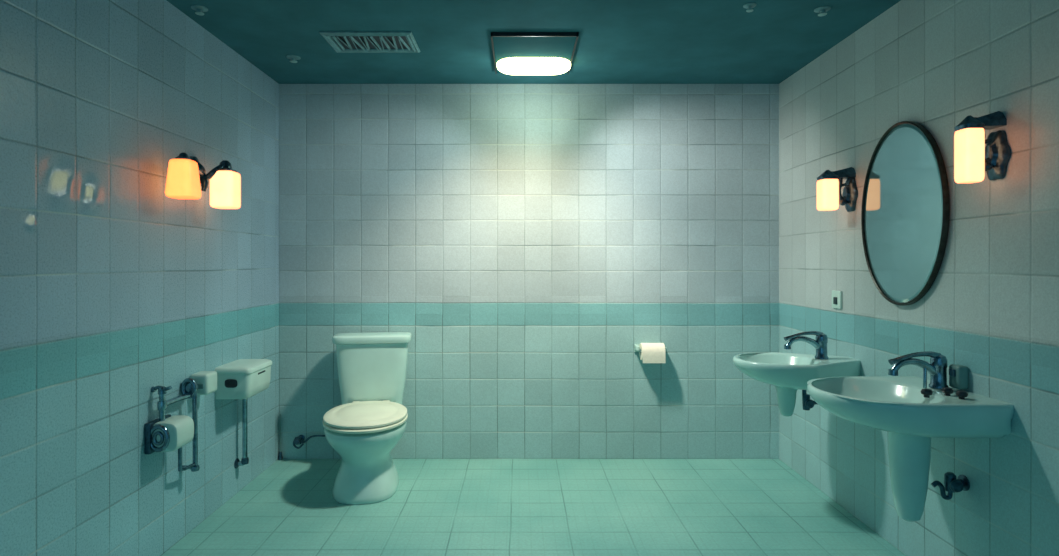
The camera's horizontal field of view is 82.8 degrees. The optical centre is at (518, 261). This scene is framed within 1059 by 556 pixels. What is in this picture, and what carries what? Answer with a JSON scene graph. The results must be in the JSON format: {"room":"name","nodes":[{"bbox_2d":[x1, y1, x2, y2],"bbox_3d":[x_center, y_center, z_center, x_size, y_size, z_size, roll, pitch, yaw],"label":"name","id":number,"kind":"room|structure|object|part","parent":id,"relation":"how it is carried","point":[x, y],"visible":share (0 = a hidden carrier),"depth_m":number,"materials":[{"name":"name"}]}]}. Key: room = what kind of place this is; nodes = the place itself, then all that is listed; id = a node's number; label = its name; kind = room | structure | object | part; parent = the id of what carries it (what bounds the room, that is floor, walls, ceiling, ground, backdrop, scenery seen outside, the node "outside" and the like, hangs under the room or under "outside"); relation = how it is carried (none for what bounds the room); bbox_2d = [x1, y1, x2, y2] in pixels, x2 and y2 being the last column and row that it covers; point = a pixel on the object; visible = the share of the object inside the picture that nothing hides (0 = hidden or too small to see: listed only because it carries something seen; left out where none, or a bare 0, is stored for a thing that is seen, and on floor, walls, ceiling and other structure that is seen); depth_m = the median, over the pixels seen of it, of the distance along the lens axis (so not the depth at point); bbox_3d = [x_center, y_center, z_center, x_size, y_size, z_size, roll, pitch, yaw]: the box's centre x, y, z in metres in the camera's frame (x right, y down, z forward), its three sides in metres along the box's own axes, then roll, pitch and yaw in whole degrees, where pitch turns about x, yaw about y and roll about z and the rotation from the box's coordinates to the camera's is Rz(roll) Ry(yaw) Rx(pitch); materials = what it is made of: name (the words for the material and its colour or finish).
{"room":"bathroom","nodes":[
{"label":"bathroom","id":0,"kind":"room"},
{"bbox_2d":[0,0,278,555],"bbox_3d":[-1.560,0.059,1.425,0.120,2.344,4.650,0,0,0],"label":"wall","id":1,"kind":"structure","parent":0,"point":[114,288],"depth_m":2.26,"materials":[{"name":"tile"}]},
{"bbox_2d":[145,378,199,471],"bbox_3d":[-1.440,0.716,2.547,0.133,0.421,0.295,0,0,0],"label":"toilet paper holder","id":2,"kind":"object","parent":1,"relation":"attached to","point":[166,433],"visible":1,"depth_m":2.45,"materials":[{"name":"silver metal"}]},
{"bbox_3d":[-1.465,0.522,2.455,0.084,0.033,0.030,0,0,0],"label":"tap handle","id":3,"kind":"part","parent":2,"relation":"part of","materials":[{"name":"silver metal"}]},
{"bbox_2d":[165,152,240,208],"bbox_3d":[-1.413,-0.368,2.660,0.174,0.231,0.442,0,0,0],"label":"wall sconce","id":4,"kind":"object","parent":1,"relation":"attached to","point":[186,176],"visible":1,"depth_m":2.73,"materials":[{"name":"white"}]},
{"bbox_3d":[-1.395,-0.344,2.495,0.112,0.158,0.112,0,0,0],"label":"lamp shade","id":5,"kind":"part","parent":4,"relation":"part of","materials":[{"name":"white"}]},
{"bbox_3d":[-1.475,-0.399,2.755,0.050,0.170,0.110,0,0,0],"label":"wall plate","id":6,"kind":"part","parent":4,"relation":"part of","materials":[{"name":"metal"}]},
{"bbox_3d":[-1.425,-0.396,2.663,0.112,0.147,0.342,0,0,0],"label":"arm","id":7,"kind":"part","parent":4,"relation":"part of","materials":[{"name":"metal"}]},
{"bbox_3d":[-1.382,-0.339,2.825,0.112,0.172,0.112,0,0,0],"label":"lamp shade","id":8,"kind":"part","parent":4,"relation":"part of","materials":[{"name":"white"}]},
{"bbox_2d":[190,371,216,394],"bbox_3d":[-1.458,0.559,2.773,0.084,0.096,0.104,0,0,0],"label":"dispenser","id":9,"kind":"object","parent":1,"relation":"attached to","point":[206,381],"visible":0.77,"depth_m":2.73,"materials":[{"name":"white plastic"}]},
{"bbox_2d":[215,359,271,468],"bbox_3d":[-1.413,0.808,3.100,0.174,0.574,0.290,0,0,0],"label":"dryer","id":10,"kind":"object","parent":1,"relation":"attached to","point":[243,379],"visible":0.99,"depth_m":3.00,"materials":[{"name":"white plastic"}]},
{"bbox_2d":[225,379,236,387],"bbox_3d":[-1.420,0.599,2.959,0.062,0.042,0.009,0,0,0],"label":"outlet","id":11,"kind":"object","parent":10,"relation":"attached to","point":[229,383],"depth_m":2.96,"materials":[{"name":"plastic"}]},
{"bbox_3d":[-1.413,0.537,3.100,0.174,0.033,0.290,0,0,0],"label":"lid","id":12,"kind":"part","parent":10,"relation":"part of","materials":[{"name":"white plastic"}]},
{"bbox_2d":[279,84,778,458],"bbox_3d":[0.062,0.059,3.810,3.365,2.344,0.120,0,0,0],"label":"wall","id":13,"kind":"structure","parent":0,"point":[525,238],"depth_m":3.75,"materials":[{"name":"tile"}]},
{"bbox_2d":[293,435,324,448],"bbox_3d":[-1.247,1.099,3.707,0.297,0.106,0.086,0,0,0],"label":"supply valve","id":14,"kind":"object","parent":13,"relation":"attached to","point":[300,439],"visible":0.9,"depth_m":3.70,"materials":[{"name":"metal"}]},
{"bbox_3d":[-1.361,1.115,3.700,0.069,0.073,0.021,0,0,0],"label":"handle","id":15,"kind":"part","parent":14,"relation":"part of","materials":[{"name":"metal"}]},
{"bbox_2d":[634,344,666,351],"bbox_3d":[0.813,0.536,3.708,0.188,0.050,0.086,0,0,0],"label":"toilet paper holder","id":16,"kind":"object","parent":13,"relation":"attached to","point":[636,346],"visible":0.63,"depth_m":3.67,"materials":[{"name":"ceramic"}]},
{"bbox_3d":[0.729,0.529,3.708,0.020,0.034,0.086,0,0,0],"label":"arm","id":17,"kind":"part","parent":16,"relation":"part of","materials":[{"name":"ceramic"}]},
{"bbox_2d":[639,343,665,362],"bbox_3d":[0.817,0.554,3.681,0.140,0.116,0.108,0,0,0],"label":"toilet roll","id":18,"kind":"object","parent":16,"relation":"hanging from","point":[650,352],"visible":0.94,"depth_m":3.63,"materials":[{"name":"paper"}]},
{"bbox_2d":[161,459,905,555],"bbox_3d":[0.062,1.281,1.485,3.365,0.100,4.770,0,0,0],"label":"floor","id":19,"kind":"structure","parent":0,"point":[438,507],"depth_m":2.91,"materials":[{"name":"tile"}]},
{"bbox_2d":[278,414,282,459],"bbox_3d":[-1.486,1.089,3.736,0.026,0.285,0.026,0,0,0],"label":"pipe","id":20,"kind":"object","parent":19,"relation":"on","point":[280,457],"visible":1,"depth_m":3.73,"materials":[{"name":"grey plastic"}]},
{"bbox_2d":[323,332,411,504],"bbox_3d":[-0.843,0.832,3.352,0.458,0.798,0.746,0,0,-8],"label":"toilet","id":21,"kind":"object","parent":19,"relation":"on","point":[370,420],"visible":1,"depth_m":3.23,"materials":[{"name":"ceramic"}]},
{"bbox_3d":[-0.831,0.822,3.263,0.438,0.026,0.546,0,0,-8],"label":"lid","id":22,"kind":"part","parent":21,"relation":"part of","materials":[{"name":"plastic"}]},
{"bbox_3d":[-0.830,0.848,3.258,0.444,0.020,0.556,0,0,-8],"label":"seat","id":23,"kind":"part","parent":21,"relation":"part of","materials":[{"name":"plastic"}]},
{"bbox_3d":[-0.880,0.674,3.617,0.420,0.382,0.184,0,0,-8],"label":"tank","id":24,"kind":"part","parent":21,"relation":"part of","materials":[{"name":"ceramic"}]},
{"bbox_3d":[-0.880,0.457,3.614,0.458,0.048,0.216,0,0,-8],"label":"tank lid","id":25,"kind":"part","parent":21,"relation":"part of","materials":[{"name":"ceramic"}]},
{"bbox_2d":[167,0,900,83],"bbox_3d":[0.062,-1.163,1.485,3.365,0.100,4.770,0,0,0],"label":"ceiling","id":26,"kind":"structure","parent":0,"point":[619,41],"depth_m":2.91,"materials":[{"name":"paint"}]},
{"bbox_2d":[191,5,207,14],"bbox_3d":[-1.400,-1.099,2.630,0.068,0.028,0.068,0,0,0],"label":"sprinkler","id":27,"kind":"object","parent":26,"relation":"attached to","point":[199,9],"visible":1,"depth_m":2.62,"materials":[{"name":"metal"}]},
{"bbox_2d":[286,55,300,62],"bbox_3d":[-1.225,-1.099,3.260,0.075,0.028,0.075,0,0,0],"label":"sprinkler","id":28,"kind":"object","parent":26,"relation":"attached to","point":[293,58],"visible":1,"depth_m":3.25,"materials":[{"name":"metal"}]},
{"bbox_2d":[319,31,419,52],"bbox_3d":[-0.742,-1.106,3.030,0.444,0.014,0.270,0,0,0],"label":"ceiling vent","id":29,"kind":"object","parent":26,"relation":"in","point":[340,41],"visible":1,"depth_m":3.01,"materials":[{"name":"metal"}]},
{"bbox_2d":[491,32,578,74],"bbox_3d":[0.076,-1.087,3.199,0.426,0.052,0.590,0,0,0],"label":"ceiling lamp","id":30,"kind":"object","parent":26,"relation":"attached to","point":[514,53],"visible":1,"depth_m":3.14,"materials":[{"name":"frosted glass"},{"name":"metal"}]},
{"bbox_2d":[743,2,756,11],"bbox_3d":[1.000,-1.099,2.600,0.054,0.028,0.054,0,0,0],"label":"sprinkler","id":31,"kind":"object","parent":26,"relation":"attached to","point":[748,6],"visible":1,"depth_m":2.59,"materials":[{"name":"metal"}]},
{"bbox_2d":[814,6,830,15],"bbox_3d":[1.335,-1.099,2.640,0.068,0.028,0.068,0,0,0],"label":"sprinkler","id":32,"kind":"object","parent":26,"relation":"attached to","point":[822,10],"visible":1,"depth_m":2.63,"materials":[{"name":"metal"}]},
{"bbox_2d":[779,0,1058,555],"bbox_3d":[1.685,0.059,1.425,0.120,2.344,4.650,0,0,0],"label":"wall","id":33,"kind":"structure","parent":0,"point":[991,307],"depth_m":2.28,"materials":[{"name":"tile"}]},
{"bbox_2d":[733,352,860,416],"bbox_3d":[1.339,0.609,2.915,0.578,0.281,0.400,0,0,0],"label":"washbasin","id":34,"kind":"object","parent":33,"relation":"attached to","point":[788,372],"visible":0.92,"depth_m":2.82,"materials":[{"name":"ceramic"}]},
{"bbox_2d":[733,352,860,389],"bbox_3d":[1.339,0.536,2.915,0.578,0.136,0.400,0,0,0],"label":"basin","id":35,"kind":"object","parent":34,"relation":"in","point":[785,371],"depth_m":2.80,"materials":[{"name":"ceramic"}]},
{"bbox_2d":[784,331,828,358],"bbox_3d":[1.392,0.401,2.915,0.217,0.133,0.061,0,0,0],"label":"faucet","id":36,"kind":"object","parent":34,"relation":"on","point":[820,342],"visible":1,"depth_m":2.90,"materials":[{"name":"silver metal"}]},
{"bbox_3d":[1.383,0.393,2.915,0.174,0.068,0.033,0,0,0],"label":"spout","id":37,"kind":"part","parent":36,"relation":"part of","materials":[{"name":"silver metal"}]},
{"bbox_3d":[1.379,0.359,2.911,0.190,0.049,0.027,0,0,-2],"label":"lever","id":38,"kind":"part","parent":36,"relation":"part of","materials":[{"name":"silver metal"}]},
{"bbox_2d":[802,390,816,409],"bbox_3d":[1.504,0.668,2.926,0.243,0.105,0.060,0,0,-2],"label":"angle valve","id":39,"kind":"object","parent":33,"relation":"attached to","point":[807,403],"visible":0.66,"depth_m":2.92,"materials":[{"name":"metal"}]},
{"bbox_2d":[832,290,841,308],"bbox_3d":[1.616,0.191,3.055,0.018,0.090,0.085,0,0,0],"label":"light switch","id":40,"kind":"object","parent":33,"relation":"attached to","point":[836,295],"visible":1,"depth_m":3.04,"materials":[{"name":"white plastic"}]},
{"bbox_2d":[817,167,857,211],"bbox_3d":[1.546,-0.354,2.930,0.159,0.214,0.110,0,0,0],"label":"wall sconce","id":41,"kind":"object","parent":33,"relation":"attached to","point":[829,183],"visible":1,"depth_m":2.90,"materials":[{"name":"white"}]},
{"bbox_3d":[1.507,-0.329,2.930,0.082,0.152,0.082,0,0,0],"label":"lamp shade","id":42,"kind":"part","parent":41,"relation":"part of","materials":[{"name":"white"}]},
{"bbox_3d":[1.560,-0.359,2.921,0.106,0.169,0.042,0,0,0],"label":"arm","id":43,"kind":"part","parent":41,"relation":"part of","materials":[{"name":"metal"}]},
{"bbox_3d":[1.608,-0.329,2.930,0.034,0.165,0.110,0,0,0],"label":"wall plate","id":44,"kind":"part","parent":41,"relation":"part of","materials":[{"name":"metal"}]},
{"bbox_2d":[861,121,949,305],"bbox_3d":[1.611,-0.203,2.530,0.028,0.774,0.550,0,0,0],"label":"oval mirror","id":45,"kind":"object","parent":33,"relation":"attached to","point":[905,211],"visible":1,"depth_m":2.49,"materials":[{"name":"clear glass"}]},
{"bbox_2d":[807,376,1013,521],"bbox_3d":[1.359,0.698,2.215,0.538,0.513,0.500,0,0,0],"label":"washbasin","id":46,"kind":"object","parent":33,"relation":"attached to","point":[911,414],"visible":0.98,"depth_m":2.13,"materials":[{"name":"ceramic"}]},
{"bbox_2d":[807,376,1013,437],"bbox_3d":[1.359,0.536,2.215,0.538,0.136,0.500,0,0,0],"label":"basin","id":47,"kind":"object","parent":46,"relation":"in","point":[895,404],"depth_m":2.03,"materials":[{"name":"ceramic"}]},
{"bbox_2d":[888,351,948,388],"bbox_3d":[1.484,0.400,2.235,0.221,0.136,0.062,0,0,0],"label":"faucet","id":48,"kind":"object","parent":46,"relation":"on","point":[937,367],"visible":1,"depth_m":2.22,"materials":[{"name":"silver metal"}]},
{"bbox_3d":[1.474,0.392,2.235,0.177,0.070,0.034,0,0,0],"label":"spout","id":49,"kind":"part","parent":48,"relation":"part of","materials":[{"name":"silver metal"}]},
{"bbox_3d":[1.470,0.357,2.232,0.194,0.050,0.028,0,0,-2],"label":"lever","id":50,"kind":"part","parent":48,"relation":"part of","materials":[{"name":"silver metal"}]},
{"bbox_3d":[1.512,0.423,2.230,0.022,0.089,0.013,0,0,-11],"label":"lift rod","id":51,"kind":"part","parent":48,"relation":"part of","materials":[{"name":"silver metal"}]},
{"bbox_3d":[1.420,0.456,2.090,0.036,0.030,0.035,0,0,0],"label":"knob","id":52,"kind":"part","parent":46,"relation":"part of","materials":[{"name":"metal"}]},
{"bbox_3d":[1.510,0.456,2.115,0.036,0.030,0.035,0,0,0],"label":"knob","id":53,"kind":"part","parent":46,"relation":"part of","materials":[{"name":"metal"}]},
{"bbox_2d":[949,364,967,388],"bbox_3d":[1.601,0.419,2.190,0.049,0.085,0.055,0,0,0],"label":"soap dispenser","id":54,"kind":"object","parent":46,"relation":"on","point":[958,374],"visible":1,"depth_m":2.17,"materials":[{"name":"grey plastic"}]},
{"bbox_3d":[1.520,0.456,2.060,0.036,0.030,0.035,0,0,0],"label":"knob","id":55,"kind":"part","parent":46,"relation":"part of","materials":[{"name":"metal"}]},
{"bbox_2d":[931,472,969,499],"bbox_3d":[1.565,0.819,2.183,0.120,0.099,0.069,0,0,0],"label":"angle valve","id":56,"kind":"object","parent":33,"relation":"attached to","point":[952,484],"visible":1,"depth_m":2.18,"materials":[{"name":"metal"}]},
{"bbox_3d":[1.574,0.806,2.170,0.045,0.046,0.041,0,0,0],"label":"handle","id":57,"kind":"part","parent":56,"relation":"part of","materials":[{"name":"metal"}]},
{"bbox_2d":[954,111,1010,182],"bbox_3d":[1.559,-0.389,2.035,0.132,0.238,0.110,0,0,0],"label":"wall sconce","id":58,"kind":"object","parent":33,"relation":"attached to","point":[972,158],"visible":1,"depth_m":2.01,"materials":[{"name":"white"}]},
{"bbox_3d":[1.527,-0.361,2.035,0.068,0.182,0.068,0,0,0],"label":"lamp shade","id":59,"kind":"part","parent":58,"relation":"part of","materials":[{"name":"white"}]},
{"bbox_3d":[1.570,-0.399,2.026,0.086,0.185,0.042,0,0,0],"label":"arm","id":60,"kind":"part","parent":58,"relation":"part of","materials":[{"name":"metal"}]},
{"bbox_3d":[1.608,-0.361,2.035,0.034,0.165,0.110,0,0,0],"label":"wall plate","id":61,"kind":"part","parent":58,"relation":"part of","materials":[{"name":"metal"}]}
]}

